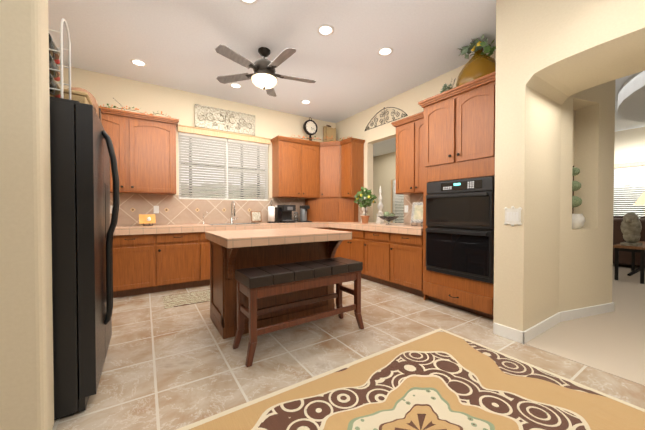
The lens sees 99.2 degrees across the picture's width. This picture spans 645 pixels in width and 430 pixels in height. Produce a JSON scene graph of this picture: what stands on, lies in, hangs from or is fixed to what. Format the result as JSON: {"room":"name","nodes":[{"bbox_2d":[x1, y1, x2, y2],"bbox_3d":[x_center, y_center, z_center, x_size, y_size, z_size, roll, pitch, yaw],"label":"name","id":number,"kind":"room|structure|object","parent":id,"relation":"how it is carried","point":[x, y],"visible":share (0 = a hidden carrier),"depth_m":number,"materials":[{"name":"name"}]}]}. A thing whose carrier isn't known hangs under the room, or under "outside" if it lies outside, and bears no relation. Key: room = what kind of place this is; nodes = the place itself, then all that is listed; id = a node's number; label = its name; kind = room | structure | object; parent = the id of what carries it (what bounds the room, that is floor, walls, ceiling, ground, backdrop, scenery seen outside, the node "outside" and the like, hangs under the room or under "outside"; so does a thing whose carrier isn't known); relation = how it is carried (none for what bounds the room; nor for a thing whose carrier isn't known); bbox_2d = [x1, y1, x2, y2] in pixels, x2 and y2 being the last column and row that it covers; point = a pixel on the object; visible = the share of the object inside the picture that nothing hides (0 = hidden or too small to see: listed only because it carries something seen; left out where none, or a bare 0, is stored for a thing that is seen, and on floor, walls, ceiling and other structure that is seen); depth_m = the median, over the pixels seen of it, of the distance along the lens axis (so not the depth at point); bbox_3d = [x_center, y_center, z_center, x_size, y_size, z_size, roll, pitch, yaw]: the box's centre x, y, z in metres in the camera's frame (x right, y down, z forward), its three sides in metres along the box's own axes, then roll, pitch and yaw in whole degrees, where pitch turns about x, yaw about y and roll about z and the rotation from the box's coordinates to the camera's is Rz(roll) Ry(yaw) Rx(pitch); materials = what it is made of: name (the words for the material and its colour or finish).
{"room":"kitchen","nodes":[
{"label":"kitchen","id":0,"kind":"room"},
{"bbox_2d":[0,0,53,429],"bbox_3d":[-3.461,-0.413,0.024,4.960,3.120,0.170,-1,1,-33],"label":"wall","id":1,"kind":"structure","parent":0,"point":[26,361],"depth_m":1.28,"materials":[{"name":"paint"}]},
{"bbox_2d":[48,0,644,156],"bbox_3d":[1.514,-2.073,3.393,17.000,0.100,14.000,-1,1,-33],"label":"ceiling","id":2,"kind":"structure","parent":0,"point":[345,66],"depth_m":3.23,"materials":[{"name":"paint"}]},
{"bbox_2d":[130,59,146,66],"bbox_3d":[-2.444,-2.022,3.649,0.188,0.008,0.188,-1,1,-42],"label":"recessed light","id":3,"kind":"object","parent":2,"relation":"in","point":[137,62],"depth_m":3.64,"materials":[{"name":"white"}]},
{"bbox_2d":[230,83,241,88],"bbox_3d":[-1.363,-2.032,4.315,0.188,0.008,0.188,-1,1,-42],"label":"recessed light","id":4,"kind":"object","parent":2,"relation":"in","point":[234,85],"depth_m":4.31,"materials":[{"name":"white"}]},
{"bbox_2d":[240,0,257,4],"bbox_3d":[-0.688,-2.006,2.524,0.188,0.008,0.188,0,1,12],"label":"recessed light","id":5,"kind":"object","parent":2,"relation":"in","point":[249,2],"depth_m":2.58,"materials":[{"name":"white"}]},
{"bbox_2d":[215,45,315,96],"bbox_3d":[-0.684,-1.782,3.356,1.275,0.480,1.247,-1,1,-33],"label":"ceiling fan","id":6,"kind":"object","parent":2,"relation":"hanging from","point":[263,76],"visible":1,"depth_m":3.27,"materials":[{"name":"brown metal"}]},
{"bbox_2d":[301,100,310,103],"bbox_3d":[-0.301,-2.041,4.957,0.188,0.008,0.188,0,1,12],"label":"recessed light","id":7,"kind":"object","parent":2,"relation":"in","point":[302,101],"depth_m":4.94,"materials":[{"name":"white"}]},
{"bbox_2d":[317,24,333,35],"bbox_3d":[0.033,-2.013,2.993,0.188,0.008,0.188,-1,1,-42],"label":"recessed light","id":8,"kind":"object","parent":2,"relation":"in","point":[325,30],"depth_m":2.99,"materials":[{"name":"white"}]},
{"bbox_2d":[378,47,392,55],"bbox_3d":[0.776,-2.019,3.392,0.188,0.008,0.188,-1,1,-42],"label":"recessed light","id":9,"kind":"object","parent":2,"relation":"in","point":[385,51],"depth_m":3.39,"materials":[{"name":"white"}]},
{"bbox_2d":[52,278,644,429],"bbox_3d":[-0.769,1.201,-0.250,9.150,0.100,10.300,-1,1,-33],"label":"floor","id":10,"kind":"structure","parent":0,"point":[174,368],"depth_m":2.19,"materials":[{"name":"beige tile"}]},
{"bbox_2d":[50,96,119,419],"bbox_3d":[-1.829,0.240,1.774,0.833,1.762,0.910,-1,1,-33],"label":"fridge","id":11,"kind":"object","parent":10,"relation":"on","point":[82,154],"visible":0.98,"depth_m":1.54,"materials":[{"name":"black metal"}]},
{"bbox_2d":[49,18,70,99],"bbox_3d":[-1.602,-0.883,1.544,0.250,0.486,0.305,-1,1,-33],"label":"wine rack","id":12,"kind":"object","parent":11,"relation":"on","point":[55,71],"visible":0.29,"depth_m":1.54,"materials":[{"name":"white metal"}]},
{"bbox_2d":[50,88,92,104],"bbox_3d":[-1.738,-0.726,1.819,0.310,0.165,0.230,-1,1,-33],"label":"basket","id":13,"kind":"object","parent":11,"relation":"on","point":[82,97],"visible":0.25,"depth_m":1.78,"materials":[{"name":"beige wicker"}]},
{"bbox_2d":[68,87,101,122],"bbox_3d":[-1.817,-0.782,2.083,0.206,0.270,0.260,-1,1,-33],"label":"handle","id":14,"kind":"object","parent":11,"relation":"on","point":[95,105],"visible":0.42,"depth_m":2.02,"materials":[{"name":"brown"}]},
{"bbox_2d":[113,229,161,297],"bbox_3d":[-2.713,0.651,3.890,0.716,0.880,0.622,-1,1,-33],"label":"base cabinet","id":15,"kind":"object","parent":10,"relation":"on","point":[137,257],"depth_m":3.68,"materials":[{"name":"brown wood"}]},
{"bbox_2d":[114,221,321,232],"bbox_3d":[-1.469,0.174,4.674,4.637,0.040,0.652,-1,1,-33],"label":"countertop","id":16,"kind":"structure","parent":15,"relation":"on","point":[119,228],"depth_m":4.20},
{"bbox_2d":[139,214,155,225],"bbox_3d":[-2.613,0.074,4.094,0.214,0.167,0.143,-1,1,-33],"label":"picture","id":17,"kind":"object","parent":16,"relation":"on","point":[147,218],"visible":1,"depth_m":4.08,"materials":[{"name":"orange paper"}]},
{"bbox_2d":[203,201,237,223],"bbox_3d":[-1.716,-0.046,4.673,0.581,0.397,0.218,-1,1,-33],"label":"faucet","id":18,"kind":"object","parent":16,"relation":"on","point":[232,203],"visible":0.96,"depth_m":4.72,"materials":[{"name":"silver metal"}]},
{"bbox_2d":[208,223,257,224],"bbox_3d":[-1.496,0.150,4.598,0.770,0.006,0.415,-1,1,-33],"label":"sink","id":19,"kind":"object","parent":16,"relation":"in","point":[232,223],"visible":0.92,"depth_m":4.70,"materials":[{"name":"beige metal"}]},
{"bbox_2d":[251,211,261,221],"bbox_3d":[-1.230,0.035,5.133,0.200,0.213,0.090,-1,1,-33],"label":"picture frame","id":20,"kind":"object","parent":16,"relation":"on","point":[256,216],"visible":1,"depth_m":5.14,"materials":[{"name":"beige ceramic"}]},
{"bbox_2d":[267,200,275,222],"bbox_3d":[-0.959,-0.065,5.155,0.170,0.421,0.170,-1,1,-33],"label":"paper towel","id":21,"kind":"object","parent":16,"relation":"on","point":[271,213],"visible":0.96,"depth_m":5.10,"materials":[{"name":"white paper"}]},
{"bbox_2d":[274,205,295,222],"bbox_3d":[-0.719,-0.024,5.243,0.309,0.335,0.315,-1,1,-33],"label":"coffee maker","id":22,"kind":"object","parent":16,"relation":"on","point":[283,213],"visible":0.92,"depth_m":5.16,"materials":[{"name":"black plastic"}]},
{"bbox_2d":[294,212,297,221],"bbox_3d":[-0.531,0.043,5.470,0.082,0.196,0.080,-1,1,-33],"label":"canister","id":23,"kind":"object","parent":16,"relation":"on","point":[295,216],"visible":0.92,"depth_m":5.43,"materials":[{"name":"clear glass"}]},
{"bbox_2d":[298,205,311,221],"bbox_3d":[-0.345,-0.025,5.477,0.150,0.330,0.310,-1,1,-33],"label":"coffee maker","id":24,"kind":"object","parent":16,"relation":"on","point":[303,213],"visible":1,"depth_m":5.46,"materials":[{"name":"grey plastic"}]},
{"bbox_2d":[162,229,205,290],"bbox_3d":[-2.239,0.646,4.198,0.707,0.880,0.622,-1,1,-33],"label":"base cabinet","id":25,"kind":"object","parent":10,"relation":"on","point":[169,249],"depth_m":3.99,"materials":[{"name":"brown wood"}]},
{"bbox_2d":[162,289,209,308],"bbox_3d":[-1.619,1.088,3.681,0.890,0.009,0.520,-1,1,-33],"label":"mat","id":26,"kind":"object","parent":10,"relation":"on","point":[175,300],"visible":0.57,"depth_m":3.57,"materials":[{"name":"beige fabric"}]},
{"bbox_2d":[206,225,265,284],"bbox_3d":[-1.606,0.640,4.609,1.096,0.880,0.622,-1,1,-33],"label":"base cabinet","id":27,"kind":"object","parent":10,"relation":"on","point":[259,226],"depth_m":4.17,"materials":[{"name":"brown wood"}]},
{"bbox_2d":[210,239,344,338],"bbox_3d":[-0.482,0.692,2.944,1.224,0.824,0.770,-1,1,-33],"label":"kitchen island","id":28,"kind":"object","parent":10,"relation":"on","point":[231,251],"depth_m":2.71,"materials":[{"name":"brown wood"}]},
{"bbox_2d":[205,227,351,250],"bbox_3d":[-0.475,0.216,2.909,1.270,0.079,0.930,-1,1,-33],"label":"island countertop","id":29,"kind":"structure","parent":28,"relation":"on","point":[265,237],"depth_m":2.57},
{"bbox_2d":[266,225,297,228],"bbox_3d":[-0.952,0.634,5.034,0.757,0.880,0.622,-1,1,-33],"label":"base cabinet","id":30,"kind":"object","parent":10,"relation":"on","point":[267,226],"depth_m":4.74,"materials":[{"name":"beige tile"}]},
{"bbox_2d":[233,257,363,366],"bbox_3d":[-0.174,0.783,2.481,1.176,0.655,0.393,-1,1,-33],"label":"bench","id":31,"kind":"object","parent":10,"relation":"on","point":[254,284],"visible":1,"depth_m":2.30,"materials":[{"name":"brown wood"}]},
{"bbox_2d":[298,225,329,229],"bbox_3d":[-0.404,0.629,5.390,0.843,0.880,0.622,-1,1,-33],"label":"base cabinet","id":32,"kind":"object","parent":10,"relation":"on","point":[299,226],"depth_m":5.15,"materials":[{"name":"beige tile"}]},
{"bbox_2d":[306,198,357,224],"bbox_3d":[0.184,-0.100,5.650,0.798,0.480,0.786,-1,1,-33],"label":"base cabinet","id":33,"kind":"object","parent":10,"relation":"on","point":[326,210],"depth_m":5.55,"materials":[{"name":"brown wood"}]},
{"bbox_2d":[330,225,337,257],"bbox_3d":[0.485,0.629,5.362,0.618,0.880,0.402,-1,1,-33],"label":"base cabinet","id":34,"kind":"object","parent":10,"relation":"on","point":[332,227],"depth_m":5.17,"materials":[{"name":"brown wood"}]},
{"bbox_2d":[338,225,357,260],"bbox_3d":[0.767,0.635,4.925,0.622,0.880,0.784,-1,1,-33],"label":"base cabinet","id":35,"kind":"object","parent":10,"relation":"on","point":[348,249],"depth_m":4.79,"materials":[{"name":"brown wood"}]},
{"bbox_2d":[358,229,385,284],"bbox_3d":[1.093,0.643,4.423,0.622,0.880,0.707,-1,1,-33],"label":"base cabinet","id":36,"kind":"object","parent":10,"relation":"on","point":[371,242],"depth_m":4.34,"materials":[{"name":"brown wood"}]},
{"bbox_2d":[386,229,423,296],"bbox_3d":[1.381,0.649,3.980,0.622,0.880,0.644,-1,1,-33],"label":"base cabinet","id":37,"kind":"object","parent":10,"relation":"on","point":[404,247],"depth_m":3.79,"materials":[{"name":"brown wood"}]},
{"bbox_2d":[334,221,422,232],"bbox_3d":[0.962,0.175,4.589,0.653,0.040,2.140,-1,1,-33],"label":"countertop","id":38,"kind":"structure","parent":37,"relation":"on","point":[371,225],"depth_m":4.21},
{"bbox_2d":[361,197,368,222],"bbox_3d":[0.806,-0.146,5.245,0.116,0.580,0.116,-1,1,-33],"label":"finial","id":39,"kind":"object","parent":38,"relation":"on","point":[363,210],"visible":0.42,"depth_m":5.22,"materials":[{"name":"white ceramic"}]},
{"bbox_2d":[354,187,376,223],"bbox_3d":[0.753,-0.176,4.829,0.401,0.653,0.386,-1,1,-33],"label":"topiary","id":40,"kind":"object","parent":38,"relation":"on","point":[368,196],"visible":1,"depth_m":4.78,"materials":[{"name":"green plant"}]},
{"bbox_2d":[376,186,384,223],"bbox_3d":[1.032,-0.191,4.896,0.116,0.680,0.116,-1,1,-33],"label":"finial","id":41,"kind":"object","parent":38,"relation":"on","point":[380,208],"visible":1,"depth_m":4.87,"materials":[{"name":"white ceramic"}]},
{"bbox_2d":[378,212,398,224],"bbox_3d":[1.085,0.050,4.505,0.350,0.210,0.350,-1,1,-33],"label":"glass bowl","id":42,"kind":"object","parent":38,"relation":"on","point":[388,216],"visible":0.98,"depth_m":4.42,"materials":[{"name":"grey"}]},
{"bbox_2d":[411,202,422,225],"bbox_3d":[1.403,-0.014,3.987,0.230,0.343,0.177,1,1,45],"label":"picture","id":43,"kind":"object","parent":38,"relation":"on","point":[417,212],"visible":0.79,"depth_m":4.00,"materials":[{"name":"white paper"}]},
{"bbox_2d":[176,328,644,429],"bbox_3d":[0.968,1.130,0.700,2.420,0.011,3.100,-1,1,-33],"label":"rug","id":44,"kind":"object","parent":10,"relation":"on","point":[439,379],"visible":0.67,"depth_m":1.65,"materials":[{"name":"fabric"}]},
{"bbox_2d":[418,71,495,318],"bbox_3d":[1.758,-0.168,3.317,0.697,2.534,0.920,-1,1,-33],"label":"tall cabinet","id":45,"kind":"object","parent":10,"relation":"on","point":[459,134],"visible":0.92,"depth_m":3.09,"materials":[{"name":"brown wood"}]},
{"bbox_2d":[440,80,454,92],"bbox_3d":[1.601,-1.569,3.546,0.273,0.384,0.215,-1,1,-33],"label":"plant","id":46,"kind":"object","parent":45,"relation":"on","point":[444,89],"visible":0.17,"depth_m":3.51,"materials":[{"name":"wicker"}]},
{"bbox_2d":[425,176,494,282],"bbox_3d":[1.744,0.144,3.264,0.670,1.090,0.774,-1,1,-33],"label":"wall oven","id":47,"kind":"object","parent":45,"relation":"in","point":[459,229],"visible":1,"depth_m":3.04,"materials":[{"name":"black metal"}]},
{"bbox_2d":[456,34,495,86],"bbox_3d":[1.828,-1.719,3.209,0.480,0.695,0.480,-1,1,-33],"label":"amber demijohn","id":48,"kind":"object","parent":45,"relation":"on","point":[480,63],"visible":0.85,"depth_m":3.08,"materials":[{"name":"yellow glass"}]},
{"bbox_2d":[55,50,644,222],"bbox_3d":[1.451,-0.462,3.376,17.150,3.120,14.300,-1,1,-33],"label":"wall","id":49,"kind":"structure","parent":0,"point":[106,89],"depth_m":4.95,"materials":[{"name":"paint"}]},
{"bbox_2d":[99,106,126,192],"bbox_3d":[-3.082,-0.869,3.803,0.621,1.102,0.328,-1,1,-33],"label":"upper cabinet","id":50,"kind":"object","parent":49,"relation":"attached to","point":[114,122],"depth_m":3.79,"materials":[{"name":"brown wood"}]},
{"bbox_2d":[100,98,170,117],"bbox_3d":[-2.666,-1.529,3.926,0.882,0.131,0.161,-1,1,-33],"label":"garland","id":51,"kind":"object","parent":50,"relation":"on","point":[122,108],"visible":0.96,"depth_m":3.89,"materials":[{"name":"brown"}]},
{"bbox_2d":[127,114,178,193],"bbox_3d":[-2.567,-0.874,4.138,0.609,1.102,0.328,-1,1,-33],"label":"upper cabinet","id":52,"kind":"object","parent":49,"relation":"attached to","point":[144,145],"depth_m":4.00,"materials":[{"name":"brown wood"}]},
{"bbox_2d":[154,206,158,212],"bbox_3d":[-2.606,-0.085,4.302,0.072,0.118,0.008,-1,1,-33],"label":"outlet","id":53,"kind":"object","parent":49,"relation":"attached to","point":[156,208],"depth_m":4.30,"materials":[{"name":"white plastic"}]},
{"bbox_2d":[178,132,267,200],"bbox_3d":[-1.748,-0.816,4.989,1.570,1.120,0.050,-1,1,-33],"label":"window","id":54,"kind":"structure","parent":49,"relation":"in","point":[227,191],"depth_m":4.97,"materials":[{"name":"white plastic"}]},
{"bbox_2d":[179,132,267,200],"bbox_3d":[-1.713,-0.823,4.936,1.546,1.096,0.050,-1,1,-33],"label":"window blinds","id":55,"kind":"object","parent":54,"relation":"attached to","point":[232,142],"visible":0.96,"depth_m":4.88,"materials":[{"name":"white plastic"}]},
{"bbox_2d":[181,138,264,198],"bbox_3d":[-1.824,-0.817,5.107,1.570,1.120,0.040,-1,1,-33],"label":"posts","id":56,"kind":"object","parent":49,"relation":"attached to","point":[220,166],"visible":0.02,"depth_m":5.15,"materials":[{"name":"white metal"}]},
{"bbox_2d":[177,124,270,144],"bbox_3d":[-1.675,-1.414,4.868,1.598,0.110,0.062,-1,1,-33],"label":"valance board","id":57,"kind":"object","parent":49,"relation":"attached to","point":[215,133],"visible":0.88,"depth_m":4.79,"materials":[{"name":"beige wood"}]},
{"bbox_2d":[195,104,254,135],"bbox_3d":[-1.694,-1.669,4.858,1.030,0.370,0.051,-1,1,-33],"label":"art panel","id":58,"kind":"object","parent":49,"relation":"attached to","point":[208,117],"visible":1,"depth_m":4.83,"materials":[{"name":"grey metal"}]},
{"bbox_2d":[271,136,322,197],"bbox_3d":[-0.473,-0.894,5.467,0.968,1.102,0.380,-1,1,-33],"label":"upper cabinet","id":59,"kind":"object","parent":49,"relation":"attached to","point":[297,164],"depth_m":5.31,"materials":[{"name":"brown wood"}]},
{"bbox_2d":[303,117,317,140],"bbox_3d":[-0.251,-1.714,5.674,0.310,0.612,0.120,-1,1,-33],"label":"desk clock","id":60,"kind":"object","parent":59,"relation":"on","point":[310,127],"visible":0.92,"depth_m":5.64,"materials":[{"name":"brown metal"}]},
{"bbox_2d":[291,135,347,141],"bbox_3d":[-0.017,-1.532,5.332,1.053,0.096,0.627,-1,1,-33],"label":"garland","id":61,"kind":"object","parent":59,"relation":"on","point":[317,138],"visible":0.92,"depth_m":5.50,"materials":[{"name":"brown"}]},
{"bbox_2d":[323,142,338,197],"bbox_3d":[0.185,-0.896,5.662,0.462,1.102,0.462,-1,1,-33],"label":"upper cabinet","id":62,"kind":"object","parent":49,"relation":"attached to","point":[330,149],"depth_m":5.54,"materials":[{"name":"brown wood"}]},
{"bbox_2d":[323,125,335,141],"bbox_3d":[0.157,-1.690,5.988,0.255,0.555,0.120,-1,1,-33],"label":"basket","id":63,"kind":"object","parent":62,"relation":"on","point":[329,131],"visible":0.56,"depth_m":5.93,"materials":[{"name":"wicker"}]},
{"bbox_2d":[339,138,362,197],"bbox_3d":[0.549,-0.893,5.460,0.380,1.102,0.388,-1,1,-33],"label":"upper cabinet","id":64,"kind":"object","parent":49,"relation":"attached to","point":[351,149],"depth_m":5.33,"materials":[{"name":"brown wood"}]},
{"bbox_2d":[365,107,407,130],"bbox_3d":[1.106,-1.780,4.921,0.024,0.304,1.047,-1,1,-33],"label":"art","id":65,"kind":"object","parent":49,"relation":"attached to","point":[386,117],"visible":0.98,"depth_m":4.87,"materials":[{"name":"black metal"}]},
{"bbox_2d":[404,205,407,212],"bbox_3d":[1.379,-0.099,4.515,0.008,0.118,0.072,-1,1,-33],"label":"outlet","id":66,"kind":"object","parent":49,"relation":"attached to","point":[405,206],"depth_m":4.52,"materials":[{"name":"white plastic"}]},
{"bbox_2d":[395,111,423,193],"bbox_3d":[1.476,-0.873,4.081,0.328,1.102,0.754,-1,1,-33],"label":"upper cabinet","id":67,"kind":"object","parent":49,"relation":"attached to","point":[409,132],"depth_m":4.07,"materials":[{"name":"brown wood"}]},
{"bbox_2d":[391,161,644,222],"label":"living room window","id":68,"kind":"structure","parent":49,"relation":"in","point":[629,185],"depth_m":6.89,"materials":[{"name":"white glass"}]},
{"bbox_2d":[493,302,613,343],"bbox_3d":[4.153,1.020,5.153,7.106,0.105,14.000,-1,1,-33],"label":"baseboard","id":69,"kind":"structure","parent":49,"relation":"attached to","point":[525,336],"depth_m":2.65,"materials":[{"name":"white wood"}]},
{"bbox_2d":[488,264,644,385],"bbox_3d":[4.912,1.113,5.648,8.895,0.104,14.000,-1,1,-33],"label":"floor carpet","id":70,"kind":"object","parent":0,"point":[612,343],"visible":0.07,"depth_m":2.50,"materials":[{"name":"beige carpet"}]},
{"bbox_2d":[613,216,644,266],"bbox_3d":[6.461,0.511,5.572,1.030,0.990,2.440,-1,1,-33],"label":"recliner sofa","id":71,"kind":"object","parent":70,"relation":"on","point":[625,257],"visible":0.12,"depth_m":5.46,"materials":[{"name":"brown leather"}]},
{"bbox_2d":[613,241,644,283],"bbox_3d":[5.468,0.785,4.764,1.320,0.574,0.360,-1,1,-33],"label":"table","id":72,"kind":"object","parent":70,"relation":"on","point":[633,250],"visible":0.77,"depth_m":4.47,"materials":[{"name":"brown wood"}]},
{"bbox_2d":[620,213,641,246],"bbox_3d":[5.090,0.229,4.522,0.412,0.540,0.226,-1,1,-33],"label":"lion statue","id":73,"kind":"object","parent":72,"relation":"on","point":[631,227],"visible":1,"depth_m":4.44,"materials":[{"name":"stone"}]},
{"bbox_2d":[634,192,644,204],"bbox_3d":[7.272,0.267,6.036,0.600,1.576,0.600,-1,1,-33],"label":"floor lamp","id":74,"kind":"object","parent":70,"relation":"on","point":[640,200],"visible":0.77,"depth_m":6.06,"materials":[{"name":"beige metal"}]},
{"bbox_2d":[493,0,644,330],"bbox_3d":[3.730,-0.418,0.324,1.125,3.120,6.398,-1,1,-33],"label":"wall","id":75,"kind":"structure","parent":0,"point":[562,66],"depth_m":2.16,"materials":[{"name":"paint"}]},
{"bbox_2d":[504,206,521,225],"bbox_3d":[1.685,0.011,2.431,0.014,0.180,0.140,-1,1,-33],"label":"light switch","id":76,"kind":"object","parent":75,"relation":"attached to","point":[512,215],"depth_m":2.43,"materials":[{"name":"white plastic"}]},
{"bbox_2d":[572,166,584,228],"bbox_3d":[2.792,-0.199,3.057,0.200,0.698,0.197,-1,1,-33],"label":"topiary","id":77,"kind":"object","parent":75,"relation":"in","point":[578,221],"visible":0.62,"depth_m":3.00,"materials":[{"name":"green plant"}]},
{"bbox_2d":[618,71,644,122],"bbox_3d":[6.804,-1.884,2.779,5.200,0.260,5.200,-1,1,-33],"label":"ceiling","id":78,"kind":"structure","parent":0,"point":[631,98],"depth_m":4.29,"materials":[{"name":"paint"}]},
{"label":"outside","id":79,"kind":"structure","parent":0,"visible":0},
{"bbox_2d":[181,137,264,198],"bbox_3d":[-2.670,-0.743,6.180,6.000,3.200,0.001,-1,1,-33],"label":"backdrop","id":80,"kind":"structure","parent":79,"point":[220,176],"depth_m":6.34,"materials":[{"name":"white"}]}
]}

